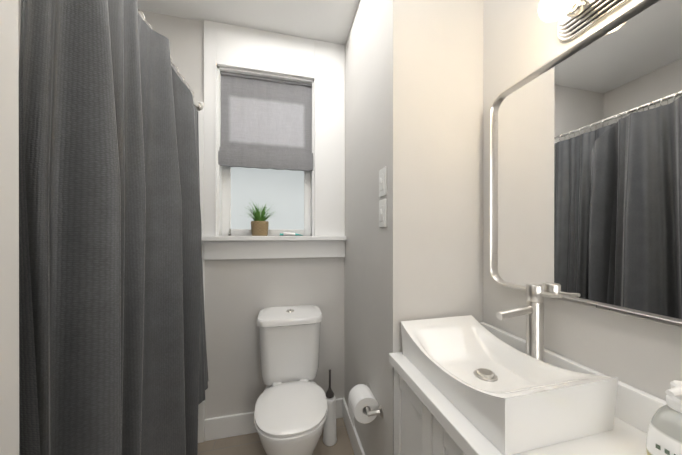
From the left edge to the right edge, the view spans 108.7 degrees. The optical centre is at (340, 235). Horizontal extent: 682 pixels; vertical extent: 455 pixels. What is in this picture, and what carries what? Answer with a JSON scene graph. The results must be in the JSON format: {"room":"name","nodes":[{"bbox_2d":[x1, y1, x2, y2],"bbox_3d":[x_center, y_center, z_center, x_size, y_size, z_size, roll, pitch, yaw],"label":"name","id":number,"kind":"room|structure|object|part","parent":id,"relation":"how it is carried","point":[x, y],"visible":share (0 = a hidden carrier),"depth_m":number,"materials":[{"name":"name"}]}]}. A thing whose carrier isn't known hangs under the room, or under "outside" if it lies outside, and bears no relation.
{"room":"bathroom","nodes":[
{"label":"bathroom","id":0,"kind":"room"},
{"bbox_2d":[0,0,18,454],"bbox_3d":[-0.746,-0.027,-0.612,0.820,2.560,1.950,0,0,-13],"label":"wall","id":1,"kind":"structure","parent":0,"point":[9,249],"depth_m":0.41,"materials":[{"name":"paint"}]},
{"bbox_2d":[18,0,20,53],"bbox_3d":[-1.548,-0.029,0.767,0.160,2.560,1.100,0,0,-13],"label":"wall","id":2,"kind":"structure","parent":0,"point":[19,11],"depth_m":1.19,"materials":[{"name":"paint"}]},
{"bbox_2d":[19,0,208,454],"bbox_3d":[-0.683,0.143,0.964,0.174,1.906,1.088,0,0,-13],"label":"shower curtain","id":3,"kind":"object","parent":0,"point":[112,349],"visible":1,"depth_m":0.58,"materials":[{"name":"grey fabric"}]},
{"bbox_2d":[139,10,343,418],"bbox_3d":[-0.604,-0.031,1.633,2.410,2.560,0.160,0,0,-13],"label":"wall","id":4,"kind":"structure","parent":0,"point":[240,294],"depth_m":1.55,"materials":[{"name":"paint"}]},
{"bbox_2d":[193,101,204,442],"bbox_3d":[-0.862,0.219,1.481,0.059,2.060,0.020,0,0,-13],"label":"trim","id":5,"kind":"structure","parent":4,"relation":"attached to","point":[201,412],"depth_m":1.48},
{"bbox_2d":[201,236,346,259],"bbox_3d":[-0.420,0.072,1.611,0.899,0.145,0.175,0,0,-13],"label":"window sill","id":6,"kind":"structure","parent":4,"relation":"attached to","point":[241,247],"depth_m":1.55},
{"bbox_2d":[244,202,277,235],"bbox_3d":[-0.508,-0.118,1.529,0.274,0.232,0.217,0,0,-13],"label":"potted plant","id":7,"kind":"object","parent":6,"relation":"on","point":[259,225],"visible":1,"depth_m":1.52,"materials":[{"name":"green plant"}]},
{"bbox_2d":[280,232,302,235],"bbox_3d":[-0.331,-0.015,1.629,0.150,0.026,0.038,0,0,-13],"label":"toothpaste tube","id":8,"kind":"object","parent":6,"relation":"on","point":[287,234],"visible":1,"depth_m":1.61,"materials":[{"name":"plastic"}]},
{"bbox_2d":[204,20,344,235],"bbox_3d":[-0.417,-0.655,1.643,0.879,1.308,0.142,0,0,-13],"label":"window","id":9,"kind":"structure","parent":4,"relation":"in","point":[321,64],"depth_m":1.63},
{"bbox_2d":[218,71,312,171],"bbox_3d":[-0.478,-0.741,1.597,0.588,0.611,0.057,0,0,-13],"label":"window shade","id":10,"kind":"object","parent":9,"relation":"attached to","point":[266,122],"visible":0.94,"depth_m":1.60,"materials":[{"name":"fabric"}]},
{"bbox_2d":[137,0,358,44],"bbox_3d":[-0.257,-1.338,0.130,2.410,0.060,3.280,0,0,-13],"label":"ceiling","id":11,"kind":"structure","parent":0,"point":[330,21],"depth_m":1.44,"materials":[{"name":"paint"}]},
{"bbox_2d":[198,417,354,454],"bbox_3d":[-0.257,1.282,0.134,2.410,0.060,3.280,0,0,-13],"label":"floor","id":12,"kind":"structure","parent":0,"point":[248,444],"depth_m":1.45,"materials":[{"name":"tile"}]},
{"bbox_2d":[254,305,327,454],"bbox_3d":[-0.268,0.851,1.315,0.374,0.797,0.598,0,0,-13],"label":"toilet","id":13,"kind":"object","parent":12,"relation":"on","point":[290,412],"visible":1,"depth_m":1.35,"materials":[{"name":"white ceramic"}]},
{"bbox_3d":[-0.308,0.656,1.487,0.374,0.408,0.244,0,0,-13],"label":"tank","id":14,"kind":"part","parent":13,"relation":"part of","materials":[{"name":"white ceramic"}]},
{"bbox_3d":[-0.247,0.838,1.222,0.348,0.046,0.404,0,0,-13],"label":"lid","id":15,"kind":"part","parent":13,"relation":"part of","materials":[{"name":"white plastic"}]},
{"bbox_3d":[-0.243,0.852,1.206,0.352,0.016,0.376,0,0,-13],"label":"seat","id":16,"kind":"part","parent":13,"relation":"part of","materials":[{"name":"white plastic"}]},
{"bbox_2d":[323,369,336,445],"bbox_3d":[-0.068,1.031,1.492,0.086,0.436,0.086,0,0,-13],"label":"toilet brush","id":17,"kind":"object","parent":12,"relation":"on","point":[329,434],"visible":0.94,"depth_m":1.46,"materials":[{"name":"white plastic"}]},
{"bbox_3d":[-0.068,0.900,1.491,0.052,0.173,0.052,0,0,-13],"label":"handle","id":18,"kind":"part","parent":17,"relation":"part of","materials":[{"name":"grey plastic"}]},
{"bbox_2d":[389,322,666,454],"bbox_3d":[0.466,0.805,0.602,0.446,0.891,0.767,0,0,-13],"label":"bathroom vanity","id":19,"kind":"object","parent":12,"relation":"on","point":[430,418],"visible":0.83,"depth_m":0.62,"materials":[{"name":"paint"}]},
{"bbox_2d":[401,315,618,454],"bbox_3d":[0.428,0.383,0.739,0.314,0.122,0.448,0,0,-13],"label":"vessel sink","id":20,"kind":"object","parent":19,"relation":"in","point":[502,397],"visible":1,"depth_m":0.60,"materials":[{"name":"white ceramic"}]},
{"bbox_2d":[496,283,561,361],"bbox_3d":[0.561,0.298,0.732,0.161,0.291,0.100,0,0,-13],"label":"faucet","id":21,"kind":"object","parent":19,"relation":"on","point":[532,310],"visible":0.77,"depth_m":0.75,"materials":[{"name":"silver metal"}]},
{"bbox_2d":[646,380,681,454],"bbox_3d":[0.623,0.357,0.444,0.079,0.175,0.092,0,0,-13],"label":"soap dispenser","id":22,"kind":"object","parent":19,"relation":"on","point":[664,434],"visible":1,"depth_m":0.45,"materials":[{"name":"white plastic"}]},
{"bbox_2d":[344,0,482,454],"bbox_3d":[0.389,-0.030,1.380,0.570,2.560,0.780,0,0,-13],"label":"wall","id":23,"kind":"structure","parent":0,"point":[414,97],"depth_m":1.00,"materials":[{"name":"paint"}]},
{"bbox_2d":[204,398,364,454],"bbox_3d":[-0.318,1.185,1.218,0.880,0.130,0.780,0,0,-13],"label":"baseboard","id":24,"kind":"structure","parent":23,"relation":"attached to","point":[215,428],"depth_m":1.52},
{"bbox_2d":[348,382,383,425],"bbox_3d":[0.101,0.765,1.114,0.114,0.121,0.214,0,0,-13],"label":"toilet paper holder","id":25,"kind":"object","parent":23,"relation":"attached to","point":[364,407],"visible":1,"depth_m":1.07,"materials":[{"name":"white paper"}]},
{"bbox_2d":[379,167,386,226],"bbox_3d":[0.177,-0.155,0.991,0.016,0.236,0.072,0,0,-13],"label":"switch plates","id":26,"kind":"object","parent":23,"relation":"attached to","point":[383,202],"visible":1,"depth_m":0.98,"materials":[{"name":"white plastic"}]},
{"bbox_2d":[483,0,681,400],"bbox_3d":[0.932,-0.028,-0.060,0.160,2.560,2.270,0,0,-13],"label":"wall","id":27,"kind":"structure","parent":0,"point":[520,39],"depth_m":0.76,"materials":[{"name":"paint"}]},
{"bbox_2d":[538,0,628,40],"bbox_3d":[0.648,-0.619,0.476,0.150,0.100,0.515,0,0,-13],"label":"sconce","id":28,"kind":"object","parent":27,"relation":"attached to","point":[575,18],"visible":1,"depth_m":0.65,"materials":[{"name":"silver metal"}]},
{"bbox_3d":[0.581,-0.619,0.648,0.098,0.080,0.080,0,0,-13],"label":"bulb","id":29,"kind":"part","parent":28,"relation":"part of","materials":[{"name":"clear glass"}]},
{"bbox_2d":[566,0,586,17],"bbox_3d":[0.632,-0.619,0.660,0.022,0.042,0.042,0,0,-13],"label":"socket","id":30,"kind":"object","parent":28,"relation":"attached to","point":[579,10],"depth_m":0.65,"materials":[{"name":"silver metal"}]},
{"bbox_2d":[489,0,681,327],"bbox_3d":[0.684,-0.175,0.587,0.030,0.723,0.782,0,0,-13],"label":"mirror","id":31,"kind":"object","parent":27,"relation":"attached to","point":[585,169],"visible":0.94,"depth_m":0.64,"materials":[{"name":"silver glass"}]}
]}

